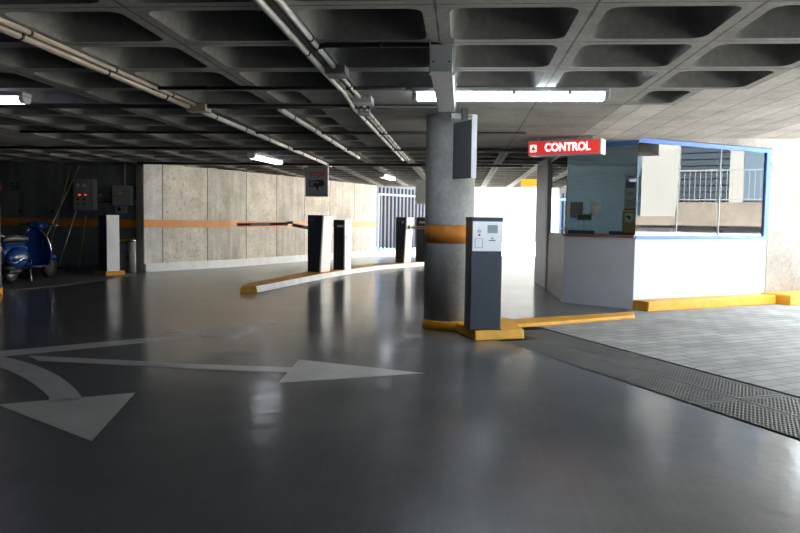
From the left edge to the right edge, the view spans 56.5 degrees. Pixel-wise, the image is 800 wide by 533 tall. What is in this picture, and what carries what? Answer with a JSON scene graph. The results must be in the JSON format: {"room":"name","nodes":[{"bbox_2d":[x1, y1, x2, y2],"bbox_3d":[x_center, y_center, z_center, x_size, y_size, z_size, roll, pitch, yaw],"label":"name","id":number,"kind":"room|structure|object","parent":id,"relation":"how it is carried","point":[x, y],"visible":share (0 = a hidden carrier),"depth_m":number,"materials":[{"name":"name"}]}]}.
{"room":"parking garage","nodes":[
{"label":"parking garage","id":0,"kind":"room"},
{"bbox_2d":[0,222,2,294],"bbox_3d":[-6.233,-0.751,11.024,0.568,2.358,0.568,1,4,5],"label":"concrete column","id":1,"kind":"structure","parent":0,"point":[1,288],"depth_m":11.13,"materials":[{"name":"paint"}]},
{"bbox_2d":[0,162,136,265],"bbox_3d":[-8.381,-1.332,16.669,5.740,2.758,0.253,1,4,5],"label":"wall","id":2,"kind":"structure","parent":0,"point":[42,185],"depth_m":16.48,"materials":[{"name":"paint"}]},
{"bbox_2d":[10,183,19,189],"bbox_3d":[-8.552,-1.778,16.527,0.228,0.176,0.003,1,4,5],"label":"number","id":3,"kind":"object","parent":2,"relation":"attached to","point":[11,183],"depth_m":16.52,"materials":[{"name":"grey"}]},
{"bbox_2d":[22,264,136,270],"bbox_3d":[-8.411,-0.008,16.617,5.740,0.120,0.020,1,4,5],"label":"baseboard","id":4,"kind":"structure","parent":2,"relation":"attached to","point":[66,266],"depth_m":16.50,"materials":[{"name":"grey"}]},
{"bbox_2d":[73,179,97,209],"bbox_3d":[-6.896,-1.575,16.295,0.450,0.670,0.223,1,4,5],"label":"electrical box","id":5,"kind":"object","parent":2,"relation":"attached to","point":[84,190],"visible":1,"depth_m":16.20,"materials":[{"name":"grey metal"}]},
{"bbox_2d":[97,188,111,202],"bbox_3d":[-6.457,-1.552,16.321,0.413,0.334,0.110,1,4,5],"label":"cable","id":6,"kind":"object","parent":2,"relation":"attached to","point":[106,200],"visible":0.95,"depth_m":16.31,"materials":[{"name":"black plastic"}]},
{"bbox_2d":[115,206,126,212],"bbox_3d":[-6.114,-1.246,16.306,0.240,0.155,0.112,1,4,5],"label":"box","id":7,"kind":"object","parent":2,"relation":"attached to","point":[118,209],"visible":1,"depth_m":16.26,"materials":[{"name":"black plastic"}]},
{"bbox_2d":[112,185,132,205],"bbox_3d":[-6.054,-1.550,16.239,0.400,0.430,0.198,1,4,5],"label":"electrical box","id":8,"kind":"object","parent":2,"relation":"attached to","point":[121,194],"visible":1,"depth_m":16.15,"materials":[{"name":"grey metal"}]},
{"bbox_2d":[123,163,125,185],"bbox_3d":[-6.014,-2.009,16.247,0.042,0.488,0.044,1,4,5],"label":"conduit","id":9,"kind":"object","parent":8,"relation":"attached to","point":[124,164],"visible":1,"depth_m":16.23,"materials":[{"name":"grey metal"}]},
{"bbox_2d":[1,269,144,291],"bbox_3d":[-8.513,0.223,13.810,5.800,0.004,5.650,1,4,5],"label":"floor","id":10,"kind":"structure","parent":0,"point":[23,281],"depth_m":14.04,"materials":[{"name":"grey concrete"}]},
{"bbox_2d":[1,209,57,282],"bbox_3d":[-6.840,-0.398,13.634,0.730,1.315,1.901,1,4,5],"label":"motor scooter","id":11,"kind":"object","parent":10,"relation":"on","point":[33,248],"visible":0.99,"depth_m":13.73,"materials":[{"name":"blue metal"}]},
{"bbox_2d":[35,166,71,270],"bbox_3d":[-7.463,-1.045,16.017,0.742,2.282,0.190,0,4,-19],"label":"broom","id":12,"kind":"object","parent":10,"relation":"on","point":[36,268],"visible":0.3,"depth_m":16.08,"materials":[{"name":"black plastic"}]},
{"bbox_2d":[30,165,79,269],"bbox_3d":[-7.442,-1.055,16.057,1.062,2.304,0.025,-2,5,-41],"label":"broom","id":13,"kind":"object","parent":10,"relation":"on","point":[79,165],"visible":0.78,"depth_m":16.15,"materials":[{"name":"silver metal"}]},
{"bbox_2d":[56,211,76,271],"bbox_3d":[-7.224,-0.553,15.991,0.587,1.310,0.262,-2,4,-36],"label":"broom","id":14,"kind":"object","parent":10,"relation":"on","point":[59,268],"visible":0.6,"depth_m":16.00,"materials":[{"name":"silver metal"}]},
{"bbox_2d":[78,216,86,270],"bbox_3d":[-6.966,-0.512,16.307,0.026,1.200,0.289,2,4,16],"label":"broom","id":15,"kind":"object","parent":10,"relation":"on","point":[85,216],"visible":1,"depth_m":16.30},
{"bbox_2d":[94,215,124,275],"bbox_3d":[-5.939,-0.438,15.192,0.440,1.225,0.440,3,4,37],"label":"machine","id":16,"kind":"object","parent":10,"relation":"on","point":[108,225],"visible":1,"depth_m":15.08,"materials":[{"name":"white paint"}]},
{"bbox_2d":[119,239,127,272],"bbox_3d":[-5.865,-0.227,15.972,0.210,0.700,0.250,1,4,5],"label":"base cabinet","id":17,"kind":"object","parent":10,"relation":"on","point":[123,246],"visible":0.66,"depth_m":15.85,"materials":[{"name":"black plastic"}]},
{"bbox_2d":[128,238,135,272],"bbox_3d":[-5.684,-0.230,15.786,0.164,0.735,0.164,1,4,5],"label":"cylinder","id":18,"kind":"object","parent":10,"relation":"on","point":[131,242],"visible":1,"depth_m":15.72,"materials":[{"name":"silver metal"}]},
{"bbox_2d":[136,163,376,271],"bbox_3d":[-3.155,-1.502,20.584,0.535,2.758,10.189,3,4,28],"label":"wall","id":19,"kind":"structure","parent":0,"point":[184,214],"depth_m":18.17,"materials":[{"name":"concrete"}]},
{"bbox_2d":[144,250,377,271],"bbox_3d":[-3.034,-0.209,20.587,0.353,0.180,10.199,3,4,28],"label":"baseboard","id":20,"kind":"structure","parent":19,"relation":"attached to","point":[151,267],"depth_m":18.19,"materials":[{"name":"white paint"}]},
{"bbox_2d":[0,254,799,532],"bbox_3d":[-2.706,0.630,8.600,23.234,0.001,35.412,1,4,5],"label":"floor","id":21,"kind":"structure","parent":0,"point":[491,436],"depth_m":4.24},
{"bbox_2d":[0,356,134,440],"bbox_3d":[-2.673,0.838,5.198,2.260,0.001,2.300,1,4,5],"label":"arrow marking","id":22,"kind":"object","parent":21,"relation":"on","point":[65,409],"visible":1,"depth_m":4.70,"materials":[{"name":"paint"}]},
{"bbox_2d":[0,322,276,356],"bbox_3d":[-2.796,0.729,6.974,4.185,0.002,0.818,-2,5,-39],"label":"line marking","id":23,"kind":"object","parent":21,"relation":"on","point":[231,332],"visible":1,"depth_m":7.36,"materials":[{"name":"paint"}]},
{"bbox_2d":[29,355,421,382],"bbox_3d":[-1.503,0.810,5.949,3.390,0.002,0.910,1,4,5],"label":"arrow marking","id":24,"kind":"object","parent":21,"relation":"on","point":[302,370],"visible":1,"depth_m":5.96,"materials":[{"name":"paint"}]},
{"bbox_2d":[240,261,423,291],"bbox_3d":[-0.728,0.080,17.102,1.354,0.100,10.810,2,4,25],"label":"kerb","id":25,"kind":"object","parent":21,"relation":"on","point":[283,281],"depth_m":14.70,"materials":[{"name":"yellow paint"}]},
{"bbox_2d":[237,215,332,271],"bbox_3d":[-2.486,-0.515,15.937,2.158,1.184,0.415,2,4,22],"label":"machine","id":26,"kind":"object","parent":25,"relation":"on","point":[319,227],"visible":1,"depth_m":15.51,"materials":[{"name":"grey metal"}]},
{"bbox_2d":[333,220,350,269],"bbox_3d":[-1.265,-0.482,16.392,0.320,1.095,0.282,3,4,26],"label":"post","id":27,"kind":"object","parent":25,"relation":"on","point":[342,228],"visible":1,"depth_m":16.29,"materials":[{"name":"grey metal"}]},
{"bbox_2d":[395,217,424,262],"bbox_3d":[1.049,-0.669,19.218,2.336,1.184,0.444,2,4,11],"label":"machine","id":28,"kind":"object","parent":25,"relation":"on","point":[404,225],"visible":0.84,"depth_m":19.26,"materials":[{"name":"grey metal"}]},
{"bbox_2d":[416,217,424,261],"bbox_3d":[0.715,-0.731,20.046,0.470,1.195,0.362,3,4,29],"label":"post","id":29,"kind":"object","parent":25,"relation":"on","point":[420,221],"visible":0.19,"depth_m":19.95,"materials":[{"name":"grey metal"}]},
{"bbox_2d":[377,187,423,254],"bbox_3d":[0.577,-1.679,27.667,0.240,2.340,4.693,3,4,35],"label":"fence","id":30,"kind":"object","parent":21,"relation":"on","point":[379,194],"visible":0.37,"depth_m":26.46,"materials":[{"name":"white metal"}]},
{"bbox_2d":[456,317,523,340],"bbox_3d":[0.941,0.667,8.035,0.654,0.100,1.110,1,4,-2],"label":"kerb","id":31,"kind":"object","parent":21,"relation":"on","point":[509,329],"depth_m":7.61,"materials":[{"name":"yellow paint"}]},
{"bbox_2d":[463,217,502,329],"bbox_3d":[0.858,0.065,7.668,0.330,1.145,0.325,0,4,-7],"label":"ticket machine","id":32,"kind":"object","parent":31,"relation":"on","point":[483,248],"visible":1,"depth_m":7.53,"materials":[{"name":"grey metal"}]},
{"bbox_2d":[534,138,799,308],"bbox_3d":[4.849,-0.705,12.556,4.600,2.388,4.697,1,4,5],"label":"booth","id":33,"kind":"object","parent":21,"relation":"on","point":[701,220],"visible":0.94,"depth_m":11.10,"materials":[{"name":"white paint"}]},
{"bbox_2d":[576,213,592,229],"bbox_3d":[2.754,-0.641,11.113,0.260,0.300,0.100,4,5,43],"label":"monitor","id":34,"kind":"object","parent":33,"relation":"on","point":[579,216],"visible":0.81,"depth_m":11.11,"materials":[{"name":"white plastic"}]},
{"bbox_2d":[563,233,635,237],"bbox_3d":[2.992,-0.453,10.891,1.125,0.038,0.450,4,5,43],"label":"countertop","id":35,"kind":"structure","parent":33,"relation":"on","point":[564,234],"depth_m":10.70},
{"bbox_2d":[622,211,635,232],"bbox_3d":[3.217,-0.629,10.463,0.197,0.310,0.007,4,5,43],"label":"notice","id":36,"kind":"object","parent":33,"relation":"attached to","point":[628,217],"visible":1,"depth_m":10.46,"materials":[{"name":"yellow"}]},
{"bbox_2d":[624,198,635,209],"bbox_3d":[3.230,-0.878,10.441,0.174,0.170,0.005,4,5,43],"label":"notice","id":37,"kind":"object","parent":33,"relation":"attached to","point":[629,203],"visible":1,"depth_m":10.44,"materials":[{"name":"beige paper"}]},
{"bbox_2d":[625,174,636,196],"bbox_3d":[3.233,-1.133,10.425,0.174,0.320,0.005,4,5,43],"label":"notice","id":38,"kind":"object","parent":33,"relation":"attached to","point":[630,179],"visible":1,"depth_m":10.42,"materials":[{"name":"white paper"}]},
{"bbox_2d":[626,176,634,187],"bbox_3d":[3.233,-1.183,10.421,0.103,0.160,0.082,1,4,5],"label":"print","id":39,"kind":"object","parent":38,"relation":"attached to","point":[630,180],"depth_m":10.42,"materials":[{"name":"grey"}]},
{"bbox_2d":[0,0,799,187],"bbox_3d":[-3.095,-2.200,8.449,20.224,0.942,34.567,1,4,5],"label":"ceiling","id":40,"kind":"structure","parent":0,"point":[729,69],"depth_m":6.12,"materials":[{"name":"concrete"}]},
{"bbox_2d":[0,92,30,103],"bbox_3d":[-4.354,-1.615,7.147,1.620,0.100,0.159,1,4,5],"label":"lamp","id":41,"kind":"object","parent":40,"relation":"attached to","point":[5,97],"visible":1,"depth_m":7.03,"materials":[{"name":"grey plastic"}]},
{"bbox_2d":[0,96,22,103],"bbox_3d":[-4.355,-1.595,7.149,1.520,0.060,0.150,1,4,5],"label":"diffuser","id":42,"kind":"object","parent":41,"relation":"attached to","point":[3,99],"depth_m":7.03,"materials":[{"name":"white plastic"}]},
{"bbox_2d":[0,23,189,108],"bbox_3d":[-2.430,-1.413,4.085,0.068,0.065,6.900,1,4,5],"label":"conduit","id":43,"kind":"object","parent":40,"relation":"attached to","point":[4,29],"visible":0.76,"depth_m":5.40,"materials":[{"name":"grey metal"}]},
{"bbox_2d":[0,17,195,105],"bbox_3d":[-2.360,-1.425,4.079,0.042,0.039,6.900,1,4,5],"label":"conduit","id":44,"kind":"object","parent":40,"relation":"attached to","point":[3,21],"visible":1,"depth_m":5.28,"materials":[{"name":"grey metal"}]},
{"bbox_2d":[186,103,211,112],"bbox_3d":[-2.059,-1.618,7.611,0.208,0.078,0.188,1,4,5],"label":"junction box","id":45,"kind":"object","parent":40,"relation":"attached to","point":[200,107],"visible":0.91,"depth_m":7.52,"materials":[{"name":"grey metal"}]},
{"bbox_2d":[0,104,436,108],"bbox_3d":[-2.384,-1.639,7.616,5.550,0.051,0.054,1,4,5],"label":"ceiling pipe","id":46,"kind":"object","parent":40,"relation":"attached to","point":[101,106],"visible":0.8,"depth_m":7.55,"materials":[{"name":"black metal"}]},
{"bbox_2d":[0,146,526,151],"bbox_3d":[-2.988,-1.926,12.142,10.000,0.056,0.059,1,4,5],"label":"ceiling pipe","id":47,"kind":"object","parent":40,"relation":"attached to","point":[1,147],"visible":1,"depth_m":12.11,"materials":[{"name":"black metal"}]},
{"bbox_2d":[247,153,282,164],"bbox_3d":[-2.502,-2.009,13.906,0.159,0.100,1.500,1,4,10],"label":"lamp","id":48,"kind":"object","parent":40,"relation":"attached to","point":[255,156],"visible":1,"depth_m":13.67,"materials":[{"name":"grey plastic"}]},
{"bbox_2d":[254,155,282,164],"bbox_3d":[-2.502,-1.989,13.908,0.150,0.060,1.400,1,4,10],"label":"diffuser","id":49,"kind":"object","parent":48,"relation":"attached to","point":[264,158],"depth_m":13.87,"materials":[{"name":"white plastic"}]},
{"bbox_2d":[200,113,331,166],"bbox_3d":[-1.781,-1.877,11.704,0.068,0.065,7.980,1,4,5],"label":"conduit","id":50,"kind":"object","parent":40,"relation":"attached to","point":[211,115],"visible":0.93,"depth_m":9.99,"materials":[{"name":"grey metal"}]},
{"bbox_2d":[20,130,525,134],"bbox_3d":[-1.774,-1.771,9.840,6.800,0.046,0.049,1,4,5],"label":"ceiling pipe","id":51,"kind":"object","parent":40,"relation":"attached to","point":[21,131],"visible":0.86,"depth_m":9.85,"materials":[{"name":"black metal"}]},
{"bbox_2d":[151,86,405,89],"bbox_3d":[-1.121,-1.559,6.502,2.350,0.037,0.039,1,4,5],"label":"ceiling pipe","id":52,"kind":"object","parent":40,"relation":"attached to","point":[159,87],"visible":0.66,"depth_m":6.49,"materials":[{"name":"black metal"}]},
{"bbox_2d":[275,0,335,67],"bbox_3d":[-0.702,-1.336,3.018,0.042,0.039,5.050,1,4,5],"label":"conduit","id":53,"kind":"object","parent":40,"relation":"attached to","point":[281,3],"visible":1,"depth_m":4.45,"materials":[{"name":"grey metal"}]},
{"bbox_2d":[304,167,328,196],"bbox_3d":[-1.860,-1.887,16.575,0.540,0.660,0.060,1,4,5],"label":"stop sign","id":54,"kind":"object","parent":40,"relation":"hanging from","point":[316,179],"visible":1,"depth_m":16.55,"materials":[{"name":"grey metal"}]},
{"bbox_2d":[277,109,359,158],"bbox_3d":[-0.991,-1.796,10.578,0.068,0.065,5.900,1,4,5],"label":"conduit","id":55,"kind":"object","parent":40,"relation":"attached to","point":[285,112],"visible":0.98,"depth_m":9.32,"materials":[{"name":"grey metal"}]},
{"bbox_2d":[253,0,403,160],"bbox_3d":[-0.472,-1.586,7.231,0.097,0.049,13.500,1,4,5],"label":"conduit","id":56,"kind":"object","parent":40,"relation":"attached to","point":[262,4],"visible":0.9,"depth_m":5.04,"materials":[{"name":"grey metal"}]},
{"bbox_2d":[137,162,522,166],"bbox_3d":[-1.525,-2.095,15.278,8.000,0.065,0.068,1,4,5],"label":"ceiling pipe","id":57,"kind":"object","parent":40,"relation":"attached to","point":[165,163],"visible":0.83,"depth_m":15.29,"materials":[{"name":"black metal"}]},
{"bbox_2d":[324,64,348,78],"bbox_3d":[-0.476,-1.476,5.639,0.158,0.073,0.208,1,4,5],"label":"junction box","id":58,"kind":"object","parent":40,"relation":"attached to","point":[340,71],"visible":1,"depth_m":5.54,"materials":[{"name":"grey metal"}]},
{"bbox_2d":[341,79,360,98],"bbox_3d":[-0.430,-1.533,6.315,0.039,0.037,1.120,1,4,6],"label":"conduit","id":59,"kind":"object","parent":40,"relation":"attached to","point":[345,81],"visible":0.83,"depth_m":6.35,"materials":[{"name":"grey metal"}]},
{"bbox_2d":[352,95,373,105],"bbox_3d":[-0.343,-1.561,7.000,0.178,0.068,0.228,1,4,5],"label":"junction box","id":60,"kind":"object","parent":40,"relation":"attached to","point":[365,100],"visible":1,"depth_m":6.89,"materials":[{"name":"grey metal"}]},
{"bbox_2d":[357,109,370,115],"bbox_3d":[-0.374,-1.604,7.724,0.128,0.073,0.128,1,4,5],"label":"junction box","id":61,"kind":"object","parent":40,"relation":"attached to","point":[363,112],"visible":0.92,"depth_m":7.67,"materials":[{"name":"grey metal"}]},
{"bbox_2d":[335,79,406,159],"bbox_3d":[-0.207,-1.755,9.852,0.052,0.032,8.220,1,4,5],"label":"conduit","id":62,"kind":"object","parent":40,"relation":"attached to","point":[341,84],"visible":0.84,"depth_m":8.42,"materials":[{"name":"grey metal"}]},
{"bbox_2d":[314,41,442,53],"bbox_3d":[-0.164,-1.429,4.852,0.902,0.066,0.177,2,4,14],"label":"ceiling pipe","id":63,"kind":"object","parent":40,"relation":"attached to","point":[380,44],"visible":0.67,"depth_m":4.82,"materials":[{"name":"black metal"}]},
{"bbox_2d":[363,106,409,160],"bbox_3d":[-0.103,-1.790,10.530,0.056,0.037,6.850,1,4,5],"label":"conduit","id":64,"kind":"object","parent":40,"relation":"attached to","point":[371,116],"visible":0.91,"depth_m":9.48,"materials":[{"name":"grey metal"}]},
{"bbox_2d":[379,173,395,180],"bbox_3d":[-0.320,-2.306,19.187,0.159,0.100,1.500,1,4,10],"label":"lamp","id":65,"kind":"object","parent":40,"relation":"attached to","point":[381,175],"visible":1,"depth_m":18.92,"materials":[{"name":"grey plastic"}]},
{"bbox_2d":[380,175,394,180],"bbox_3d":[-0.320,-2.286,19.188,0.150,0.060,1.400,1,4,10],"label":"diffuser","id":66,"kind":"object","parent":65,"relation":"attached to","point":[388,177],"depth_m":19.05,"materials":[{"name":"white plastic"}]},
{"bbox_2d":[415,180,425,203],"bbox_3d":[0.718,-2.076,20.523,0.580,0.700,0.040,1,4,5],"label":"hanging sign","id":67,"kind":"object","parent":40,"relation":"hanging from","point":[420,191],"visible":0.45,"depth_m":20.52,"materials":[{"name":"grey metal"}]},
{"bbox_2d":[429,39,456,111],"bbox_3d":[0.332,-1.390,5.540,0.164,0.218,1.754,1,4,5],"label":"cable trunking","id":68,"kind":"object","parent":40,"relation":"hanging from","point":[441,57],"visible":1,"depth_m":4.79,"materials":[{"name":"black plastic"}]},
{"bbox_2d":[452,114,476,178],"bbox_3d":[0.664,-1.220,7.647,0.066,0.634,0.370,-1,4,-27],"label":"sign","id":69,"kind":"object","parent":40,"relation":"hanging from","point":[464,131],"visible":1,"depth_m":7.58,"materials":[{"name":"grey metal"}]},
{"bbox_2d":[412,87,609,100],"bbox_3d":[0.953,-1.499,6.485,1.700,0.100,0.159,1,4,5],"label":"lamp","id":70,"kind":"object","parent":40,"relation":"attached to","point":[418,93],"visible":0.98,"depth_m":6.41,"materials":[{"name":"grey plastic"}]},
{"bbox_2d":[417,92,603,100],"bbox_3d":[0.953,-1.479,6.486,1.600,0.060,0.150,1,4,5],"label":"diffuser","id":71,"kind":"object","parent":70,"relation":"attached to","point":[421,96],"depth_m":6.42,"materials":[{"name":"white plastic"}]},
{"bbox_2d":[521,179,536,185],"bbox_3d":[3.479,-2.195,19.282,0.680,0.230,0.060,1,4,5],"label":"exit sign","id":72,"kind":"object","parent":40,"relation":"hanging from","point":[524,182],"visible":0.54,"depth_m":19.26,"materials":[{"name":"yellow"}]},
{"bbox_2d":[528,136,605,156],"bbox_3d":[2.254,-1.628,10.079,1.006,0.251,0.238,3,4,29],"label":"sign","id":73,"kind":"object","parent":40,"relation":"hanging from","point":[573,147],"visible":1,"depth_m":9.97,"materials":[{"name":"red metal"}]},
{"bbox_2d":[422,113,474,330],"bbox_3d":[0.552,-0.488,8.329,0.568,2.358,0.568,1,4,5],"label":"concrete column","id":74,"kind":"structure","parent":0,"point":[448,201],"depth_m":8.11,"materials":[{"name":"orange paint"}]},
{"bbox_2d":[451,109,467,121],"bbox_3d":[0.626,-1.566,7.814,0.180,0.135,0.300,1,4,5],"label":"bracket","id":75,"kind":"object","parent":74,"relation":"attached to","point":[455,117],"visible":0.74,"depth_m":7.72,"materials":[{"name":"grey metal"}]},
{"bbox_2d":[377,185,531,187],"bbox_3d":[-2.224,-3.031,25.583,21.300,0.502,0.300,1,4,5],"label":"ceiling","id":76,"kind":"structure","parent":0,"point":[377,185],"depth_m":25.09,"materials":[{"name":"concrete"}]},
{"bbox_2d":[536,304,799,396],"bbox_3d":[5.254,1.175,1.635,8.750,0.001,22.025,1,4,5],"label":"floor","id":77,"kind":"structure","parent":0,"point":[759,345],"depth_m":7.87,"materials":[{"name":"grey tile"}]},
{"bbox_2d":[524,329,599,346],"bbox_3d":[1.607,0.757,7.774,0.426,0.030,1.075,0,4,-20],"label":"drain grate","id":78,"kind":"object","parent":77,"relation":"in","point":[555,338],"visible":0.76,"depth_m":7.71,"materials":[{"name":"metal"}]},
{"bbox_2d":[510,312,634,327],"bbox_3d":[2.164,0.642,9.155,2.252,0.045,0.391,-1,4,-31],"label":"kerb","id":79,"kind":"object","parent":77,"relation":"on","point":[556,320],"visible":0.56,"depth_m":8.98,"materials":[{"name":"yellow paint"}]},
{"bbox_2d":[565,345,677,368],"bbox_3d":[1.982,0.826,6.753,0.426,0.030,1.075,0,4,-20],"label":"drain grate","id":80,"kind":"object","parent":77,"relation":"in","point":[625,358],"visible":0.8,"depth_m":6.69,"materials":[{"name":"metal"}]},
{"bbox_2d":[500,327,799,397],"bbox_3d":[4.373,1.330,-0.333,0.920,0.090,20.200,0,4,-20],"label":"trim","id":81,"kind":"structure","parent":77,"relation":"in","point":[523,328],"depth_m":6.71,"materials":[{"name":"grey metal"}]},
{"bbox_2d":[503,340,561,348],"bbox_3d":[1.300,0.780,7.334,0.426,0.030,0.460,0,4,-20],"label":"drain grate","id":82,"kind":"object","parent":81,"relation":"in","point":[526,344],"visible":0.72,"depth_m":7.32,"materials":[{"name":"metal"}]},
{"bbox_2d":[526,347,634,371],"bbox_3d":[1.569,0.830,6.601,0.426,0.030,1.075,0,4,-20],"label":"drain grate","id":83,"kind":"object","parent":81,"relation":"in","point":[580,359],"visible":0.77,"depth_m":6.55,"materials":[{"name":"metal"}]},
{"bbox_2d":[595,369,735,402],"bbox_3d":[1.944,0.898,5.580,0.426,0.030,1.075,0,4,-20],"label":"drain grate","id":84,"kind":"object","parent":81,"relation":"in","point":[676,389],"visible":0.76,"depth_m":5.51,"materials":[{"name":"metal"}]},
{"bbox_2d":[693,399,799,440],"bbox_3d":[2.319,0.967,4.559,0.426,0.030,1.075,0,4,-20],"label":"drain grate","id":85,"kind":"object","parent":81,"relation":"in","point":[775,420],"visible":0.8,"depth_m":4.72,"materials":[{"name":"metal"}]},
{"bbox_2d":[632,294,775,311],"bbox_3d":[4.514,0.520,10.923,2.694,0.135,0.298,-1,4,-28],"label":"kerb","id":86,"kind":"object","parent":77,"relation":"on","point":[662,304],"visible":1,"depth_m":10.70,"materials":[{"name":"yellow paint"}]},
{"bbox_2d":[639,366,784,399],"bbox_3d":[2.357,0.895,5.731,0.426,0.030,1.075,0,4,-20],"label":"drain grate","id":87,"kind":"object","parent":77,"relation":"in","point":[734,389],"visible":0.77,"depth_m":5.66,"materials":[{"name":"metal"}]},
{"bbox_2d":[740,395,799,417],"bbox_3d":[2.732,0.964,4.710,0.426,0.030,1.075,0,4,-20],"label":"drain grate","id":88,"kind":"object","parent":77,"relation":"in","point":[790,405],"visible":0.78,"depth_m":5.04,"materials":[{"name":"metal"}]},
{"bbox_2d":[761,291,799,304],"bbox_3d":[6.221,0.489,11.695,1.002,0.150,0.517,-1,4,-28],"label":"kerb","id":89,"kind":"object","parent":77,"relation":"on","point":[783,297],"visible":0.79,"depth_m":11.37,"materials":[{"name":"yellow paint"}]},
{"bbox_2d":[650,138,799,291],"bbox_3d":[3.126,-2.151,10.346,7.750,5.500,0.300,-1,4,-28],"label":"wall","id":90,"kind":"structure","parent":0,"point":[782,265],"depth_m":11.82,"materials":[{"name":"concrete"}]},
{"label":"outside","id":91,"kind":"structure","parent":0,"visible":0},
{"bbox_2d":[502,241,534,256],"bbox_3d":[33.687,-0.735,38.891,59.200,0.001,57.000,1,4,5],"label":"ground","id":92,"kind":"structure","parent":91,"point":[510,249],"depth_m":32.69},
{"bbox_2d":[474,187,536,241],"bbox_3d":[23.265,-4.726,44.283,41.000,7.000,0.500,1,4,5],"label":"wall","id":93,"kind":"structure","parent":92,"relation":"on","point":[517,206],"depth_m":45.48,"materials":[{"name":"white paint"}]},
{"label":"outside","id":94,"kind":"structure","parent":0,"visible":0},
{"bbox_2d":[376,247,415,254],"bbox_3d":[12.003,-0.125,24.132,100.000,0.001,90.000,1,4,5],"label":"street","id":95,"kind":"structure","parent":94,"point":[376,247],"depth_m":29.60,"materials":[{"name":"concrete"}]},
{"bbox_2d":[376,186,424,246],"bbox_3d":[-4.675,-3.985,34.071,13.000,6.000,0.500,1,4,5],"label":"wall","id":96,"kind":"structure","parent":95,"relation":"on","point":[386,187],"depth_m":33.54,"materials":[{"name":"metal"}]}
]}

